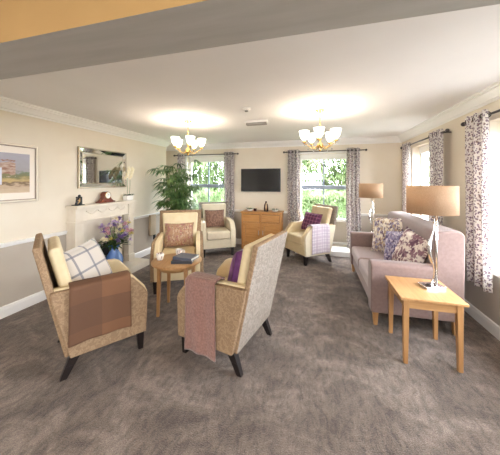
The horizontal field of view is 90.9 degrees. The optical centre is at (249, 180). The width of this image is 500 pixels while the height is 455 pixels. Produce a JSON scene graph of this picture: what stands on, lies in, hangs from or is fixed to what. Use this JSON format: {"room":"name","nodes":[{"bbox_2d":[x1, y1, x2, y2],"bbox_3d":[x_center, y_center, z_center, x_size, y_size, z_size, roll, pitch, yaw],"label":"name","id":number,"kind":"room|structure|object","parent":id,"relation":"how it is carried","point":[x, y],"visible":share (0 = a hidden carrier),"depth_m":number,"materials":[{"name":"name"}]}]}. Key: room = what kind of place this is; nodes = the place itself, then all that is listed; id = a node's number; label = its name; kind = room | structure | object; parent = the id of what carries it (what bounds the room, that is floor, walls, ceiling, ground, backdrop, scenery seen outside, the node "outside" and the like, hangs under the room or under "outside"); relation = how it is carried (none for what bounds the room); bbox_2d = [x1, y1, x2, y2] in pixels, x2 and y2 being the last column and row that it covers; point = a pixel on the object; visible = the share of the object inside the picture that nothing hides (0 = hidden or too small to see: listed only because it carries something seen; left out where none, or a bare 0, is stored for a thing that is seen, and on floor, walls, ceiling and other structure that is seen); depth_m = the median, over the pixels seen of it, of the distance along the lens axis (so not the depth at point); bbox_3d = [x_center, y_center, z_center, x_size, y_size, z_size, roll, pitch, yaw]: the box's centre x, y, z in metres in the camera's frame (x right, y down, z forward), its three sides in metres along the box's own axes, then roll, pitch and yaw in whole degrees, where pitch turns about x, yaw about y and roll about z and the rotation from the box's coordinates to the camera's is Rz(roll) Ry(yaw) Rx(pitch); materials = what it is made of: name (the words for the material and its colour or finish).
{"room":"care facility","nodes":[
{"label":"care facility","id":0,"kind":"room"},
{"bbox_2d":[0,110,165,306],"bbox_3d":[-3.274,0.300,1.576,0.500,2.400,8.550,0,0,15],"label":"wall","id":1,"kind":"structure","parent":0,"point":[57,143],"depth_m":3.23,"materials":[{"name":"beige paint"}]},
{"bbox_2d":[0,142,38,203],"bbox_3d":[-2.711,-0.090,2.652,0.029,0.670,0.780,0,0,15],"label":"framed picture","id":2,"kind":"object","parent":1,"relation":"attached to","point":[19,163],"visible":1,"depth_m":2.83,"materials":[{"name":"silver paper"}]},
{"bbox_2d":[0,152,29,192],"bbox_3d":[-2.713,-0.090,2.652,0.001,0.450,0.600,0,0,15],"label":"print","id":3,"kind":"object","parent":2,"relation":"attached to","point":[14,167],"depth_m":2.79},
{"bbox_2d":[0,290,46,318],"bbox_3d":[-3.333,1.438,0.355,0.016,0.125,6.160,0,0,15],"label":"baseboard","id":4,"kind":"structure","parent":1,"relation":"attached to","point":[9,309],"depth_m":2.86,"materials":[{"name":"white paint"}]},
{"bbox_2d":[0,231,67,247],"bbox_3d":[-3.320,0.705,0.377,0.030,0.050,6.210,0,0,15],"label":"trim","id":5,"kind":"structure","parent":1,"relation":"attached to","point":[21,241],"depth_m":2.90,"materials":[{"name":"white paint"}]},
{"bbox_2d":[77,146,126,188],"bbox_3d":[-2.352,-0.195,3.979,0.034,0.610,0.920,0,0,15],"label":"wall mirror","id":6,"kind":"object","parent":1,"relation":"attached to","point":[96,168],"visible":0.99,"depth_m":3.90,"materials":[{"name":"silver metal"}]},
{"bbox_2d":[83,152,122,182],"bbox_3d":[-2.360,-0.195,3.982,0.015,0.460,0.770,0,0,15],"label":"mirror glass","id":7,"kind":"object","parent":6,"relation":"attached to","point":[98,167],"depth_m":3.94,"materials":[{"name":"silver mirror"}]},
{"bbox_2d":[134,207,169,219],"bbox_3d":[-2.149,0.705,5.426,0.540,0.050,1.830,0,0,15],"label":"trim","id":8,"kind":"structure","parent":1,"relation":"attached to","point":[157,213],"depth_m":4.94,"materials":[{"name":"white paint"}]},
{"bbox_2d":[149,214,155,238],"bbox_3d":[-2.031,0.960,5.110,0.069,0.520,0.180,0,0,15],"label":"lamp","id":9,"kind":"object","parent":1,"relation":"attached to","point":[152,218],"visible":0.85,"depth_m":5.07,"materials":[{"name":"beige fabric"}]},
{"bbox_2d":[0,0,499,79],"bbox_3d":[-0.543,-0.775,1.142,5.000,0.250,0.295,0,0,15],"label":"beam","id":10,"kind":"structure","parent":1,"relation":"attached to","point":[37,36],"depth_m":1.05,"materials":[{"name":"paint"}]},
{"bbox_2d":[0,244,499,454],"bbox_3d":[-0.741,1.560,1.234,6.030,0.120,9.800,0,0,15],"label":"floor","id":11,"kind":"structure","parent":0,"point":[327,379],"depth_m":1.81,"materials":[{"name":"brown carpet"}]},
{"bbox_2d":[32,233,147,381],"bbox_3d":[-1.427,0.986,2.222,0.787,1.028,0.690,0,0,-39],"label":"armchair","id":12,"kind":"object","parent":11,"relation":"on","point":[52,267],"visible":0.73,"depth_m":1.89,"materials":[{"name":"beige fabric"}]},
{"bbox_2d":[48,236,71,286],"bbox_3d":[-1.591,0.763,2.086,0.193,0.521,0.545,0,0,-39],"label":"cushion","id":13,"kind":"object","parent":12,"relation":"on","point":[58,271],"depth_m":1.89,"materials":[{"name":"beige fabric"}]},
{"bbox_2d":[63,237,111,281],"bbox_3d":[-1.492,0.785,2.246,0.238,0.454,0.487,0,0,9],"label":"cushion","id":14,"kind":"object","parent":12,"relation":"on","point":[86,260],"visible":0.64,"depth_m":2.20,"materials":[{"name":"beige fabric"}]},
{"bbox_2d":[68,270,131,347],"bbox_3d":[-1.218,1.010,2.009,0.436,0.451,0.160,0,0,-39],"label":"throw blanket","id":15,"kind":"object","parent":12,"relation":"on","point":[98,305],"visible":0.99,"depth_m":1.94,"materials":[{"name":"brown fabric"}]},
{"bbox_2d":[65,200,148,272],"bbox_3d":[-2.174,0.920,3.864,0.439,1.160,1.240,0,0,15],"label":"fireplace","id":16,"kind":"object","parent":11,"relation":"on","point":[82,221],"visible":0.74,"depth_m":3.81,"materials":[{"name":"beige stone"}]},
{"bbox_2d":[71,195,84,205],"bbox_3d":[-2.395,0.265,3.427,0.100,0.150,0.120,0,0,15],"label":"figurine","id":17,"kind":"object","parent":16,"relation":"on","point":[78,202],"visible":1,"depth_m":3.41,"materials":[{"name":"black plastic"}]},
{"bbox_2d":[65,200,136,209],"bbox_3d":[-2.282,0.367,3.893,0.214,0.055,1.150,0,0,15],"label":"mantel shelf","id":18,"kind":"object","parent":16,"relation":"attached to","point":[91,206],"depth_m":3.72,"materials":[{"name":"beige stone"}]},
{"bbox_2d":[95,191,114,202],"bbox_3d":[-2.295,0.253,3.912,0.101,0.173,0.290,0,0,15],"label":"mantel clock","id":19,"kind":"object","parent":16,"relation":"on","point":[105,196],"visible":0.98,"depth_m":3.86,"materials":[{"name":"brown wood"}]},
{"bbox_2d":[98,216,133,262],"bbox_3d":[-2.124,0.971,3.881,0.440,0.847,0.667,0,0,15],"label":"flower vase","id":20,"kind":"object","parent":16,"relation":"on","point":[112,240],"visible":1,"depth_m":3.83,"materials":[{"name":"blue ceramic"}]},
{"bbox_2d":[123,166,134,199],"bbox_3d":[-2.138,0.038,4.335,0.207,0.604,0.275,0,0,-40],"label":"potted orchid","id":21,"kind":"object","parent":16,"relation":"on","point":[130,171],"visible":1,"depth_m":4.31,"materials":[{"name":"beige plant"}]},
{"bbox_2d":[146,160,204,214],"bbox_3d":[-1.458,0.527,4.990,1.144,1.945,1.156,0,0,15],"label":"potted palm","id":22,"kind":"object","parent":11,"relation":"on","point":[181,202],"visible":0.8,"depth_m":4.84,"materials":[{"name":"green plant"}]},
{"bbox_2d":[151,253,201,316],"bbox_3d":[-0.854,1.210,2.879,0.568,0.580,0.568,0,0,2],"label":"round table","id":23,"kind":"object","parent":11,"relation":"on","point":[165,266],"visible":0.68,"depth_m":2.71,"materials":[{"name":"brown wood"}]},
{"bbox_2d":[156,252,163,260],"bbox_3d":[-1.058,0.882,2.869,0.101,0.075,0.082,0,0,2],"label":"mug","id":24,"kind":"object","parent":23,"relation":"on","point":[160,255],"visible":1,"depth_m":2.84,"materials":[{"name":"white ceramic"}]},
{"bbox_2d":[176,248,184,254],"bbox_3d":[-0.872,0.882,3.047,0.101,0.075,0.082,0,0,28],"label":"mug","id":25,"kind":"object","parent":23,"relation":"on","point":[178,250],"visible":0.58,"depth_m":3.02,"materials":[{"name":"white ceramic"}]},
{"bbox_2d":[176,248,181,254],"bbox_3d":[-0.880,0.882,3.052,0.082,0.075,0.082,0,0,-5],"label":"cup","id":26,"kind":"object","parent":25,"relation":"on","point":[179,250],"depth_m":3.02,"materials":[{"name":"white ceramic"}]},
{"bbox_2d":[171,259,193,263],"bbox_3d":[-0.761,0.903,2.802,0.230,0.032,0.160,0,0,-1],"label":"book","id":27,"kind":"object","parent":23,"relation":"on","point":[173,261],"visible":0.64,"depth_m":2.72,"materials":[{"name":"grey paper"}]},
{"bbox_2d":[173,253,198,261],"bbox_3d":[-0.734,0.872,2.826,0.240,0.030,0.170,0,0,19],"label":"book","id":28,"kind":"object","parent":27,"relation":"on","point":[182,256],"visible":1,"depth_m":2.79,"materials":[{"name":"grey paper"}]},
{"bbox_2d":[150,210,203,294],"bbox_3d":[-1.050,0.986,3.655,0.690,1.028,0.788,0,0,-12],"label":"armchair","id":29,"kind":"object","parent":11,"relation":"on","point":[166,216],"visible":0.56,"depth_m":3.62,"materials":[{"name":"beige fabric"}]},
{"bbox_2d":[164,222,193,246],"bbox_3d":[-1.083,0.820,3.764,0.440,0.349,0.158,0,0,-12],"label":"cushion","id":30,"kind":"object","parent":29,"relation":"on","point":[181,234],"visible":1,"depth_m":3.72,"materials":[{"name":"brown fabric"}]},
{"bbox_2d":[162,246,195,254],"bbox_3d":[-1.023,1.081,3.528,0.474,0.162,0.528,0,0,-12],"label":"seat cushion","id":31,"kind":"object","parent":29,"relation":"on","point":[188,249],"depth_m":3.59,"materials":[{"name":"beige fabric"}]},
{"bbox_2d":[163,212,197,246],"bbox_3d":[-1.094,0.763,3.863,0.545,0.521,0.193,0,0,-12],"label":"cushion","id":32,"kind":"object","parent":29,"relation":"on","point":[168,217],"depth_m":3.86,"materials":[{"name":"beige fabric"}]},
{"bbox_2d":[198,202,235,257],"bbox_3d":[-0.728,0.986,5.222,0.690,1.028,0.788,0,0,-17],"label":"armchair","id":33,"kind":"object","parent":11,"relation":"on","point":[213,237],"visible":0.8,"depth_m":4.94,"materials":[{"name":"beige fabric"}]},
{"bbox_2d":[201,203,225,227],"bbox_3d":[-0.790,0.763,5.426,0.545,0.521,0.193,0,0,-17],"label":"cushion","id":34,"kind":"object","parent":33,"relation":"on","point":[206,206],"depth_m":5.43,"materials":[{"name":"beige fabric"}]},
{"bbox_2d":[205,209,224,227],"bbox_3d":[-0.761,0.810,5.331,0.420,0.369,0.160,0,0,-17],"label":"cushion","id":35,"kind":"object","parent":33,"relation":"on","point":[214,218],"visible":1,"depth_m":5.28,"materials":[{"name":"brown fabric"}]},
{"bbox_2d":[206,227,229,239],"bbox_3d":[-0.690,1.081,5.098,0.474,0.162,0.528,0,0,-17],"label":"seat cushion","id":36,"kind":"object","parent":33,"relation":"on","point":[212,233],"depth_m":4.88,"materials":[{"name":"beige fabric"}]},
{"bbox_2d":[177,230,287,376],"bbox_3d":[-0.136,0.986,2.257,0.788,1.028,0.690,0,0,28],"label":"armchair","id":37,"kind":"object","parent":11,"relation":"on","point":[241,307],"visible":0.85,"depth_m":1.93,"materials":[{"name":"beige fabric"}]},
{"bbox_2d":[184,271,224,361],"bbox_3d":[-0.378,1.097,2.050,0.316,0.626,0.160,0,0,28],"label":"throw blanket","id":38,"kind":"object","parent":37,"relation":"on","point":[200,335],"visible":0.95,"depth_m":1.98,"materials":[{"name":"pink fabric"}]},
{"bbox_2d":[227,249,242,282],"bbox_3d":[-0.053,0.790,2.213,0.196,0.427,0.440,0,0,28],"label":"cushion","id":39,"kind":"object","parent":37,"relation":"on","point":[236,260],"visible":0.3,"depth_m":2.03,"materials":[{"name":"purple fabric"}]},
{"bbox_2d":[237,234,274,283],"bbox_3d":[0.052,0.763,2.157,0.193,0.521,0.545,0,0,28],"label":"cushion","id":40,"kind":"object","parent":37,"relation":"on","point":[269,278],"depth_m":1.94,"materials":[{"name":"beige fabric"}]},
{"bbox_2d":[240,209,283,248],"bbox_3d":[0.280,1.085,5.488,0.910,0.830,0.410,0,0,15],"label":"sideboard","id":41,"kind":"object","parent":11,"relation":"on","point":[255,225],"visible":0.8,"depth_m":5.33,"materials":[{"name":"brown wood"}]},
{"bbox_2d":[264,201,267,211],"bbox_3d":[0.355,0.557,5.423,0.100,0.225,0.060,0,0,15],"label":"figurine","id":42,"kind":"object","parent":41,"relation":"on","point":[266,206],"visible":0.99,"depth_m":5.41,"materials":[{"name":"black plastic"}]},
{"bbox_2d":[285,203,338,265],"bbox_3d":[1.178,0.986,4.758,0.787,1.028,0.690,0,0,-24],"label":"armchair","id":43,"kind":"object","parent":11,"relation":"on","point":[298,240],"visible":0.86,"depth_m":4.61,"materials":[{"name":"beige fabric"}]},
{"bbox_2d":[288,231,303,245],"bbox_3d":[1.059,1.081,4.706,0.528,0.162,0.474,0,0,-24],"label":"seat cushion","id":44,"kind":"object","parent":43,"relation":"on","point":[294,237],"depth_m":4.61,"materials":[{"name":"beige fabric"}]},
{"bbox_2d":[301,211,322,229],"bbox_3d":[1.197,0.800,4.800,0.192,0.372,0.472,0,0,-31],"label":"cushion","id":45,"kind":"object","parent":43,"relation":"on","point":[309,218],"visible":0.74,"depth_m":4.76,"materials":[{"name":"purple fabric"}]},
{"bbox_2d":[307,223,329,254],"bbox_3d":[1.246,1.042,4.464,0.396,0.516,0.160,0,0,-24],"label":"throw blanket","id":46,"kind":"object","parent":43,"relation":"on","point":[320,232],"visible":0.97,"depth_m":4.39,"materials":[{"name":"purple fabric"}]},
{"bbox_2d":[311,205,332,223],"bbox_3d":[1.373,0.763,4.843,0.193,0.521,0.545,0,0,-24],"label":"cushion","id":47,"kind":"object","parent":43,"relation":"on","point":[327,211],"depth_m":4.70,"materials":[{"name":"beige fabric"}]},
{"bbox_2d":[350,211,464,335],"bbox_3d":[1.864,0.990,3.238,0.825,1.020,1.660,0,0,15],"label":"sofa","id":48,"kind":"object","parent":11,"relation":"on","point":[371,268],"visible":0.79,"depth_m":2.50,"materials":[{"name":"pink fabric"}]},
{"bbox_2d":[359,259,368,285],"bbox_3d":[1.648,1.121,2.943,0.550,0.153,0.674,0,0,15],"label":"seat cushion","id":49,"kind":"object","parent":48,"relation":"on","point":[363,263],"depth_m":3.04,"materials":[{"name":"pink fabric"}]},
{"bbox_2d":[352,246,383,266],"bbox_3d":[1.823,1.121,3.598,0.550,0.153,0.674,0,0,15],"label":"seat cushion","id":50,"kind":"object","parent":48,"relation":"on","point":[358,252],"depth_m":3.55,"materials":[{"name":"pink fabric"}]},
{"bbox_2d":[371,217,402,251],"bbox_3d":[1.977,0.765,3.477,0.228,0.553,0.607,0,0,-25],"label":"cushion","id":51,"kind":"object","parent":48,"relation":"on","point":[381,225],"visible":0.59,"depth_m":3.51,"materials":[{"name":"beige fabric"}]},
{"bbox_2d":[384,230,413,259],"bbox_3d":[1.846,0.805,3.025,0.219,0.476,0.516,0,0,-22],"label":"cushion","id":52,"kind":"object","parent":48,"relation":"on","point":[392,238],"visible":0.34,"depth_m":3.07,"materials":[{"name":"purple fabric"}]},
{"bbox_2d":[391,227,427,262],"bbox_3d":[1.790,0.795,2.740,0.202,0.527,0.511,0,0,-3],"label":"cushion","id":53,"kind":"object","parent":48,"relation":"on","point":[411,247],"visible":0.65,"depth_m":2.69,"materials":[{"name":"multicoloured fabric"}]},
{"bbox_2d":[385,275,468,372],"bbox_3d":[1.522,1.225,2.185,0.470,0.550,0.490,0,0,15],"label":"side table","id":54,"kind":"object","parent":11,"relation":"on","point":[407,290],"visible":0.88,"depth_m":2.02,"materials":[{"name":"brown wood"}]},
{"bbox_2d":[406,186,459,289],"bbox_3d":[1.626,0.496,2.204,0.384,0.905,0.384,0,0,0],"label":"table lamp","id":55,"kind":"object","parent":54,"relation":"on","point":[436,201],"visible":1,"depth_m":2.08,"materials":[{"name":"beige fabric"}]},
{"bbox_3d":[2.139,1.225,4.313,0.470,0.550,0.490,0,0,15],"label":"side table","id":56,"kind":"object","parent":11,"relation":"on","visible":0},
{"bbox_2d":[359,183,382,231],"bbox_3d":[2.120,0.496,4.319,0.384,0.905,0.384,0,0,0],"label":"table lamp","id":57,"kind":"object","parent":56,"relation":"on","point":[366,190],"visible":0.9,"depth_m":4.18,"materials":[{"name":"beige fabric"}]},
{"bbox_2d":[0,4,499,145],"bbox_3d":[-0.741,-0.950,1.234,6.030,0.100,9.800,0,0,15],"label":"ceiling","id":58,"kind":"structure","parent":0,"point":[386,78],"depth_m":2.29,"materials":[{"name":"paint"}]},
{"bbox_2d":[171,120,205,156],"bbox_3d":[-0.909,-0.637,3.687,0.494,0.524,0.512,0,0,-5],"label":"chandelier","id":59,"kind":"object","parent":58,"relation":"hanging from","point":[176,141],"visible":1,"depth_m":3.65,"materials":[{"name":"white glass"}]},
{"bbox_2d":[242,107,250,111],"bbox_3d":[-0.043,-0.877,3.045,0.100,0.044,0.100,0,0,15],"label":"smoke detector","id":60,"kind":"object","parent":58,"relation":"attached to","point":[246,109],"visible":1,"depth_m":3.01,"materials":[{"name":"white paint"}]},
{"bbox_2d":[245,119,267,125],"bbox_3d":[0.096,-0.869,3.681,0.340,0.061,0.100,0,0,15],"label":"emergency light","id":61,"kind":"object","parent":58,"relation":"attached to","point":[252,122],"visible":1,"depth_m":3.65,"materials":[{"name":"white paint"}]},
{"bbox_2d":[246,122,266,125],"bbox_3d":[0.096,-0.854,3.681,0.310,0.032,0.080,0,0,15],"label":"diffuser","id":62,"kind":"object","parent":61,"relation":"attached to","point":[247,123],"depth_m":3.65,"materials":[{"name":"grey plastic"}]},
{"bbox_2d":[299,109,341,151],"bbox_3d":[0.902,-0.637,3.128,0.494,0.524,0.512,0,0,-35],"label":"chandelier","id":63,"kind":"object","parent":58,"relation":"hanging from","point":[335,133],"visible":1,"depth_m":3.08,"materials":[{"name":"white glass"}]},
{"bbox_2d":[166,143,401,246],"bbox_3d":[0.385,0.300,5.824,5.630,2.400,0.250,0,0,15],"label":"wall","id":64,"kind":"structure","parent":0,"point":[381,163],"depth_m":5.58,"materials":[{"name":"beige paint"}]},
{"bbox_2d":[185,155,223,180],"bbox_3d":[-1.088,0.105,6.082,1.150,1.510,0.013,0,0,15],"label":"trim","id":65,"kind":"structure","parent":64,"relation":"attached to","point":[193,155],"depth_m":6.14,"materials":[{"name":"white paint"}]},
{"bbox_2d":[173,153,238,156],"bbox_3d":[-1.088,-0.640,6.024,1.724,0.048,0.122,0,0,15],"label":"curtain rod","id":66,"kind":"object","parent":64,"relation":"attached to","point":[230,153],"visible":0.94,"depth_m":5.94,"materials":[{"name":"grey metal"}]},
{"bbox_2d":[177,153,184,196],"bbox_3d":[-1.718,0.390,6.156,0.224,2.160,0.081,0,0,15],"label":"curtain","id":67,"kind":"object","parent":66,"relation":"hanging from","point":[180,159],"visible":0.28,"depth_m":6.13,"materials":[{"name":"grey fabric"}]},
{"bbox_2d":[224,152,233,220],"bbox_3d":[-0.502,0.390,5.832,0.278,2.160,0.123,0,0,15],"label":"curtain","id":68,"kind":"object","parent":66,"relation":"hanging from","point":[229,158],"visible":0.77,"depth_m":5.82,"materials":[{"name":"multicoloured fabric"}]},
{"bbox_2d":[190,157,223,201],"bbox_3d":[-1.068,0.145,6.156,1.150,1.490,0.240,0,0,15],"label":"window","id":69,"kind":"structure","parent":64,"relation":"in","point":[201,159],"depth_m":6.21,"materials":[{"name":"white paint"}]},
{"bbox_2d":[135,238,284,257],"bbox_3d":[-0.788,1.438,5.077,3.350,0.125,1.800,0,0,15],"label":"baseboard","id":70,"kind":"structure","parent":64,"relation":"attached to","point":[147,251],"depth_m":4.94,"materials":[{"name":"white paint"}]},
{"bbox_2d":[0,80,499,150],"bbox_3d":[-0.132,-0.838,3.508,5.429,0.125,4.490,0,0,15],"label":"trim","id":71,"kind":"structure","parent":64,"relation":"attached to","point":[491,93],"depth_m":3.68,"materials":[{"name":"white paint"}]},
{"bbox_2d":[241,168,280,191],"bbox_3d":[0.247,-0.020,5.692,0.930,0.530,0.074,0,0,15],"label":"television","id":72,"kind":"object","parent":64,"relation":"attached to","point":[252,180],"visible":1,"depth_m":5.65,"materials":[{"name":"black plastic"}]},
{"bbox_2d":[234,209,287,212],"bbox_3d":[0.257,0.705,5.713,1.620,0.050,0.030,0,0,15],"label":"trim","id":73,"kind":"structure","parent":64,"relation":"attached to","point":[235,210],"depth_m":5.85,"materials":[{"name":"white paint"}]},
{"bbox_2d":[295,246,349,256],"bbox_3d":[1.661,1.450,5.115,1.400,0.100,0.422,0,0,15],"label":"trim","id":74,"kind":"structure","parent":64,"relation":"attached to","point":[337,251],"depth_m":4.90,"materials":[{"name":"white paint"}]},
{"bbox_2d":[300,151,345,153],"bbox_3d":[1.612,0.375,5.358,1.160,2.050,0.013,0,0,15],"label":"trim","id":75,"kind":"structure","parent":64,"relation":"attached to","point":[328,151],"depth_m":5.37,"materials":[{"name":"white paint"}]},
{"bbox_2d":[300,153,346,244],"bbox_3d":[1.650,0.400,5.500,1.060,2.000,0.100,0,0,15],"label":"window","id":76,"kind":"structure","parent":64,"relation":"in","point":[340,234],"depth_m":5.44,"materials":[{"name":"white paint"}]},
{"bbox_2d":[283,149,366,152],"bbox_3d":[1.583,-0.640,5.308,1.734,0.048,0.122,0,0,15],"label":"curtain rod","id":77,"kind":"object","parent":64,"relation":"attached to","point":[360,149],"visible":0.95,"depth_m":5.26,"materials":[{"name":"grey metal"}]},
{"bbox_2d":[287,149,300,223],"bbox_3d":[0.981,0.390,5.432,0.310,2.160,0.116,0,0,15],"label":"curtain","id":78,"kind":"object","parent":77,"relation":"hanging from","point":[293,175],"visible":0.75,"depth_m":5.43,"materials":[{"name":"grey fabric"}]},
{"bbox_2d":[346,147,360,247],"bbox_3d":[2.159,0.390,5.117,0.306,2.160,0.116,0,0,15],"label":"curtain","id":79,"kind":"object","parent":77,"relation":"hanging from","point":[353,208],"visible":0.81,"depth_m":5.11,"materials":[{"name":"grey fabric"}]},
{"bbox_2d":[361,213,387,216],"bbox_3d":[2.563,0.705,4.852,0.920,0.050,0.500,0,0,15],"label":"trim","id":80,"kind":"structure","parent":64,"relation":"attached to","point":[362,214],"depth_m":5.07,"materials":[{"name":"white paint"}]},
{"bbox_2d":[402,99,499,325],"bbox_3d":[2.035,0.300,0.620,0.250,2.400,9.450,0,0,15],"label":"wall","id":81,"kind":"structure","parent":0,"point":[488,303],"depth_m":2.84,"materials":[{"name":"beige paint"}]},
{"bbox_2d":[419,144,428,218],"bbox_3d":[2.863,0.145,3.923,0.240,1.490,1.120,0,0,15],"label":"window","id":82,"kind":"structure","parent":81,"relation":"in","point":[423,150],"depth_m":4.34,"materials":[{"name":"white paint"}]},
{"bbox_2d":[400,129,450,148],"bbox_3d":[2.694,-0.625,3.844,0.122,0.048,1.724,0,0,15],"label":"curtain rod","id":83,"kind":"object","parent":81,"relation":"attached to","point":[446,130],"visible":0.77,"depth_m":3.57,"materials":[{"name":"grey metal"}]},
{"bbox_2d":[402,142,410,213],"bbox_3d":[2.812,0.188,4.429,0.094,1.725,0.341,0,0,15],"label":"curtain","id":84,"kind":"object","parent":83,"relation":"hanging from","point":[406,149],"visible":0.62,"depth_m":4.39,"materials":[{"name":"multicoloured fabric"}]},
{"bbox_2d":[428,129,442,224],"bbox_3d":[2.526,0.188,3.347,0.097,1.725,0.390,0,0,15],"label":"curtain","id":85,"kind":"object","parent":83,"relation":"hanging from","point":[436,137],"visible":0.56,"depth_m":3.30,"materials":[{"name":"grey fabric"}]},
{"bbox_2d":[461,109,499,125],"bbox_3d":[2.089,-0.625,1.588,0.122,0.048,2.354,0,0,15],"label":"curtain rod","id":86,"kind":"object","parent":81,"relation":"attached to","point":[498,110],"visible":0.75,"depth_m":2.28,"materials":[{"name":"grey metal"}]},
{"bbox_2d":[465,109,492,292],"bbox_3d":[2.285,0.182,2.472,0.105,1.715,0.400,0,0,15],"label":"curtain","id":87,"kind":"object","parent":86,"relation":"hanging from","point":[478,239],"visible":0.98,"depth_m":2.44,"materials":[{"name":"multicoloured fabric"}]},
{"bbox_2d":[464,299,499,340],"bbox_3d":[1.456,1.438,0.645,0.880,0.125,9.200,0,0,15],"label":"baseboard","id":88,"kind":"structure","parent":81,"relation":"attached to","point":[486,322],"depth_m":2.53,"materials":[{"name":"white paint"}]},
{"bbox_2d":[492,267,499,277],"bbox_3d":[2.253,0.145,1.648,0.240,1.490,1.750,0,0,15],"label":"window","id":89,"kind":"structure","parent":81,"relation":"in","point":[495,270],"depth_m":2.34,"materials":[{"name":"white glass"}]},
{"label":"outside","id":90,"kind":"structure","parent":0,"visible":0},
{"bbox_3d":[8.528,1.850,31.827,80.000,0.100,54.100,0,0,15],"label":"lawn","id":91,"kind":"structure","parent":90,"visible":0},
{"bbox_2d":[192,162,223,205],"bbox_3d":[-2.720,-0.879,13.416,5.951,5.368,3.914,0,0,10],"label":"tree","id":92,"kind":"object","parent":91,"relation":"on","point":[216,171],"visible":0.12,"depth_m":11.99,"materials":[{"name":"green plant"}]},
{"bbox_2d":[192,188,223,209],"bbox_3d":[-1.930,1.005,10.094,3.649,1.624,2.410,0,0,15],"label":"hedge","id":93,"kind":"object","parent":91,"relation":"on","point":[205,192],"visible":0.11,"depth_m":9.70,"materials":[{"name":"green plant"}]},
{"bbox_2d":[302,159,345,210],"bbox_3d":[3.513,-0.975,12.159,5.711,5.558,3.919,0,0,19],"label":"tree","id":94,"kind":"object","parent":91,"relation":"on","point":[333,174],"visible":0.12,"depth_m":10.92,"materials":[{"name":"green plant"}]},
{"bbox_2d":[302,189,345,218],"bbox_3d":[2.683,0.993,8.868,3.715,1.648,2.343,0,0,15],"label":"hedge","id":95,"kind":"object","parent":91,"relation":"on","point":[314,194],"visible":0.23,"depth_m":8.37,"materials":[{"name":"green plant"}]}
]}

